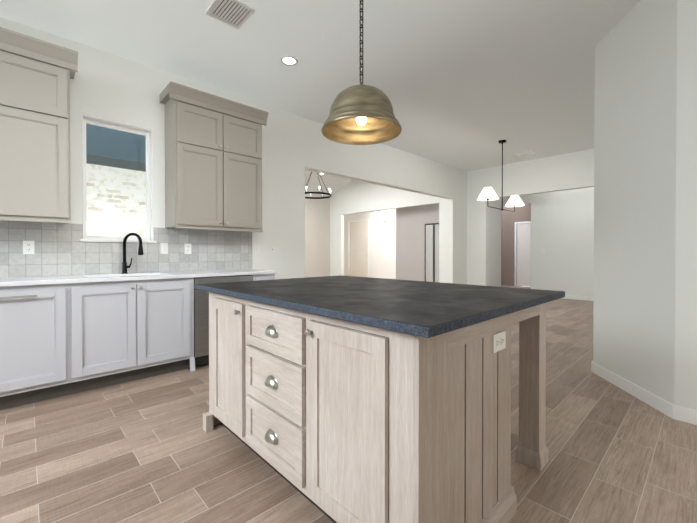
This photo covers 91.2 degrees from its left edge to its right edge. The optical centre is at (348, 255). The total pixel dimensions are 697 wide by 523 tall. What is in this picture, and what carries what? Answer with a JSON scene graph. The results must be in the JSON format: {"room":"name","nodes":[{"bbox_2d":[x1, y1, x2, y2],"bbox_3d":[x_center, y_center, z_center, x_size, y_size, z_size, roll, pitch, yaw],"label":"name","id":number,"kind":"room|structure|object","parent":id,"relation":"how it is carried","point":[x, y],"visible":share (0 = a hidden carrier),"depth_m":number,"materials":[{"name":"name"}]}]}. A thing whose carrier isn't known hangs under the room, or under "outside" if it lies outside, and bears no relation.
{"room":"kitchen","nodes":[
{"label":"kitchen","id":0,"kind":"room"},
{"bbox_2d":[86,163,145,236],"bbox_3d":[-4.835,-0.092,3.734,6.100,2.360,0.200,0,1,-43],"label":"brick facade","id":1,"kind":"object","parent":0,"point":[131,192],"depth_m":4.96,"materials":[{"name":"white brick"}]},
{"bbox_2d":[0,17,500,286],"bbox_3d":[-0.462,-0.449,5.287,12.600,3.050,0.350,0,1,-43],"label":"wall","id":2,"kind":"structure","parent":0,"point":[109,86],"depth_m":4.63,"materials":[{"name":"white paint"}]},
{"bbox_2d":[0,27,77,222],"bbox_3d":[-2.772,-0.978,2.598,1.098,1.421,0.392,0,1,-43],"label":"upper cabinet","id":3,"kind":"object","parent":2,"relation":"attached to","point":[36,75],"visible":1,"depth_m":2.68,"materials":[{"name":"grey wood"}]},
{"bbox_2d":[80,115,155,242],"bbox_3d":[-2.289,-0.720,3.399,0.625,1.176,0.170,0,1,-43],"label":"kitchen window","id":4,"kind":"structure","parent":2,"relation":"in","point":[127,128],"depth_m":3.42,"materials":[{"name":"white"}]},
{"bbox_2d":[0,220,251,276],"bbox_3d":[-2.564,-0.058,3.063,3.687,0.468,0.008,0,1,-43],"label":"backsplash","id":5,"kind":"structure","parent":2,"relation":"attached to","point":[61,249],"depth_m":3.28,"materials":[{"name":"tile"}]},
{"bbox_2d":[23,241,34,253],"bbox_3d":[-2.721,-0.070,2.904,0.072,0.115,0.008,0,1,-43],"label":"outlet","id":6,"kind":"object","parent":5,"relation":"attached to","point":[28,247],"depth_m":2.90,"materials":[{"name":"white plastic"}]},
{"bbox_2d":[160,243,167,253],"bbox_3d":[-1.956,-0.076,3.623,0.072,0.115,0.010,0,1,-43],"label":"light switch","id":7,"kind":"object","parent":5,"relation":"attached to","point":[163,246],"depth_m":3.62,"materials":[{"name":"white plastic"}]},
{"bbox_2d":[184,244,190,253],"bbox_3d":[-1.782,-0.077,3.788,0.072,0.115,0.008,0,1,-43],"label":"outlet","id":8,"kind":"object","parent":5,"relation":"attached to","point":[187,247],"depth_m":3.78,"materials":[{"name":"white plastic"}]},
{"bbox_2d":[159,81,267,231],"bbox_3d":[-1.470,-0.988,3.824,1.069,1.421,0.392,0,1,-43],"label":"upper cabinet","id":9,"kind":"object","parent":2,"relation":"attached to","point":[213,162],"visible":1,"depth_m":3.63,"materials":[{"name":"beige wood"}]},
{"bbox_2d":[270,247,277,251],"bbox_3d":[-0.995,-0.083,4.542,0.115,0.072,0.008,0,1,-43],"label":"outlet","id":10,"kind":"object","parent":2,"relation":"attached to","point":[272,249],"depth_m":4.54,"materials":[{"name":"white plastic"}]},
{"bbox_2d":[255,245,259,253],"bbox_3d":[-1.169,-0.081,4.377,0.072,0.115,0.010,0,1,-43],"label":"outlet","id":11,"kind":"object","parent":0,"point":[257,247],"depth_m":4.38,"materials":[{"name":"white plastic"}]},
{"bbox_2d":[305,194,329,277],"bbox_3d":[-2.578,-0.530,10.072,5.480,3.140,0.140,0,1,-43],"label":"wall","id":12,"kind":"structure","parent":0,"point":[317,237],"depth_m":11.42,"materials":[{"name":"grey paint"}]},
{"bbox_2d":[0,0,639,171],"bbox_3d":[3.267,-2.012,3.793,16.000,0.100,7.200,0,1,-43],"label":"ceiling","id":13,"kind":"structure","parent":0,"point":[466,85],"depth_m":3.34,"materials":[{"name":"grey paint"}]},
{"bbox_2d":[205,0,255,28],"bbox_3d":[-0.942,-1.947,2.722,0.280,0.012,0.310,0,1,-43],"label":"ceiling vent","id":14,"kind":"object","parent":13,"relation":"in","point":[236,14],"visible":0.98,"depth_m":2.72,"materials":[{"name":"white metal"}]},
{"bbox_2d":[280,56,297,65],"bbox_3d":[-0.596,-1.956,3.426,0.176,0.004,0.176,0,1,-43],"label":"recessed light","id":15,"kind":"object","parent":13,"relation":"in","point":[289,60],"visible":1,"depth_m":3.42,"materials":[{"name":"white plastic"}]},
{"bbox_2d":[321,0,401,144],"bbox_3d":[0.075,-1.330,1.974,0.462,1.234,0.462,0,1,-43],"label":"dome pendant light","id":16,"kind":"object","parent":13,"relation":"hanging from","point":[361,113],"visible":1,"depth_m":1.96,"materials":[{"name":"gold metal"}]},
{"bbox_2d":[477,140,524,211],"bbox_3d":[2.651,-1.378,5.883,1.430,1.200,0.330,0,1,-43],"label":"chandelier","id":17,"kind":"object","parent":13,"relation":"hanging from","point":[487,194],"visible":0.98,"depth_m":5.87,"materials":[{"name":"black"}]},
{"bbox_2d":[515,151,535,156],"bbox_3d":[3.431,-1.977,6.625,0.260,0.012,0.300,0,1,-43],"label":"ceiling vent","id":18,"kind":"object","parent":13,"relation":"in","point":[526,153],"visible":1,"depth_m":6.60,"materials":[{"name":"white metal"}]},
{"bbox_2d":[305,170,351,196],"bbox_3d":[-0.950,-2.465,8.225,5.620,1.064,5.040,0,1,-43],"label":"ceiling","id":19,"kind":"structure","parent":0,"point":[334,184],"depth_m":10.75,"materials":[{"name":"grey paint"}]},
{"bbox_2d":[305,171,331,198],"bbox_3d":[-0.809,-2.136,8.195,0.804,1.420,0.804,0,1,-43],"label":"ring chandelier","id":20,"kind":"object","parent":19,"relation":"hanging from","point":[322,193],"visible":0.73,"depth_m":8.10,"materials":[{"name":"black metal"}]},
{"bbox_2d":[0,285,696,522],"bbox_3d":[0.765,1.092,6.475,16.000,0.050,14.500,0,1,-43],"label":"floor","id":21,"kind":"structure","parent":0,"point":[147,450],"depth_m":1.85,"materials":[{"name":"brown wood"}]},
{"bbox_2d":[0,283,71,409],"bbox_3d":[-2.702,0.656,2.504,0.966,0.884,0.618,0,1,-43],"label":"base cabinet","id":22,"kind":"object","parent":21,"relation":"on","point":[58,340],"depth_m":2.49,"materials":[{"name":"grey wood"}]},
{"bbox_2d":[72,278,194,393],"bbox_3d":[-2.012,0.651,3.154,0.929,0.884,0.618,0,1,-43],"label":"base cabinet","id":23,"kind":"object","parent":21,"relation":"on","point":[123,331],"depth_m":2.89,"materials":[{"name":"grey wood"}]},
{"bbox_2d":[0,269,276,286],"bbox_3d":[-2.351,0.302,2.825,3.666,0.247,0.631,0,1,-43],"label":"countertop","id":24,"kind":"structure","parent":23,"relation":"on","point":[31,280],"depth_m":2.98,"materials":[{"name":"white stone"}]},
{"bbox_2d":[121,232,143,273],"bbox_3d":[-2.095,-0.025,3.308,0.160,0.399,0.181,0,1,-43],"label":"faucet","id":25,"kind":"object","parent":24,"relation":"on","point":[124,263],"visible":1,"depth_m":3.30,"materials":[{"name":"black metal"}]},
{"bbox_2d":[194,275,251,365],"bbox_3d":[-1.439,0.639,3.667,0.602,0.860,0.641,0,1,-43],"label":"dishwasher","id":26,"kind":"object","parent":21,"relation":"on","point":[201,326],"visible":0.35,"depth_m":3.32,"materials":[{"name":"black metal"}]},
{"bbox_2d":[252,274,274,280],"bbox_3d":[-1.132,0.645,3.984,0.272,0.884,0.620,0,1,-43],"label":"base cabinet","id":27,"kind":"object","parent":21,"relation":"on","point":[259,276],"depth_m":3.75,"materials":[{"name":"grey"}]},
{"bbox_2d":[203,292,548,522],"bbox_3d":[0.076,0.659,1.989,1.233,0.885,1.646,0,1,-43],"label":"kitchen island","id":28,"kind":"object","parent":21,"relation":"on","point":[334,420],"visible":0.88,"depth_m":1.30,"materials":[{"name":"brown wood"}]},
{"bbox_2d":[196,275,564,337],"bbox_3d":[0.075,0.200,1.991,1.263,0.031,1.752,0,1,-43],"label":"island countertop","id":29,"kind":"structure","parent":28,"relation":"on","point":[425,309],"depth_m":1.50,"materials":[{"name":"stone"}]},
{"bbox_2d":[344,209,395,278],"bbox_3d":[1.471,-0.482,12.964,0.140,3.000,5.800,0,1,-43],"label":"wall","id":30,"kind":"structure","parent":0,"point":[382,249],"depth_m":13.14,"materials":[{"name":"white paint"}]},
{"bbox_2d":[347,218,368,276],"bbox_3d":[0.418,-0.236,14.035,0.106,2.491,1.240,0,1,-43],"label":"front door","id":31,"kind":"structure","parent":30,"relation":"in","point":[359,249],"depth_m":14.05,"materials":[{"name":"white wood"}]},
{"bbox_2d":[396,204,438,280],"bbox_3d":[2.029,-0.455,9.425,0.339,3.000,1.920,0,1,-43],"label":"wall","id":32,"kind":"structure","parent":0,"point":[411,222],"depth_m":9.72,"materials":[{"name":"grey paint"}]},
{"bbox_2d":[425,223,438,281],"bbox_3d":[2.309,0.087,9.170,0.045,1.920,0.600,0,1,-43],"label":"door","id":33,"kind":"structure","parent":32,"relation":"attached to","point":[431,252],"depth_m":9.19,"materials":[{"name":"white glass"}]},
{"bbox_2d":[330,148,593,285],"bbox_3d":[2.252,-0.961,8.834,0.140,4.021,8.280,0,1,-43],"label":"wall","id":34,"kind":"structure","parent":0,"point":[569,171],"depth_m":7.91,"materials":[{"name":"white paint"}]},
{"bbox_2d":[501,204,530,285],"bbox_3d":[6.002,-0.494,11.214,0.140,3.050,3.040,0,1,-43],"label":"wall","id":35,"kind":"structure","parent":0,"point":[509,219],"depth_m":11.64,"materials":[{"name":"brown paint"}]},
{"bbox_2d":[514,221,530,286],"bbox_3d":[5.946,-0.050,11.207,0.076,2.161,0.920,0,1,-43],"label":"hall door","id":36,"kind":"structure","parent":35,"relation":"in","point":[523,250],"depth_m":11.34,"materials":[{"name":"white wood"}]},
{"bbox_2d":[501,187,593,296],"bbox_3d":[5.406,-0.472,8.346,0.140,3.050,3.520,0,1,-43],"label":"wall","id":37,"kind":"structure","parent":0,"point":[562,228],"depth_m":8.38,"materials":[{"name":"white paint"}]},
{"bbox_2d":[563,295,593,300],"bbox_3d":[5.607,1.008,8.031,0.014,0.095,2.470,0,1,-43],"label":"baseboard","id":38,"kind":"structure","parent":37,"relation":"attached to","point":[586,298],"depth_m":8.13,"materials":[{"name":"white wood"}]},
{"bbox_2d":[593,0,696,409],"bbox_3d":[4.724,-0.430,2.856,4.460,3.050,3.820,0,1,-43],"label":"wall","id":39,"kind":"structure","parent":0,"point":[645,244],"depth_m":2.53,"materials":[{"name":"white paint"}]},
{"bbox_2d":[591,361,696,424],"bbox_3d":[4.714,1.048,2.867,4.473,0.095,3.834,0,1,-43],"label":"baseboard","id":40,"kind":"structure","parent":39,"relation":"attached to","point":[676,412],"depth_m":2.51,"materials":[{"name":"white wood"}]},
{"bbox_3d":[0.699,-2.017,12.226,2.260,0.080,5.800,0,1,-43],"label":"ceiling","id":41,"kind":"structure","parent":0,"visible":0},
{"bbox_2d":[378,211,387,221],"bbox_3d":[1.163,-1.560,11.430,0.236,0.819,0.236,0,1,-43],"label":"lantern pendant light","id":42,"kind":"object","parent":41,"relation":"hanging from","point":[382,216],"visible":0.9,"depth_m":11.37,"materials":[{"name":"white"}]},
{"label":"outside","id":43,"kind":"structure","parent":0,"visible":0},
{"bbox_2d":[86,124,145,171],"bbox_3d":[-4.646,-2.190,3.518,6.100,1.840,0.750,0,1,-43],"label":"eave","id":44,"kind":"object","parent":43,"point":[102,144],"depth_m":4.53,"materials":[{"name":"blue"}]}
]}

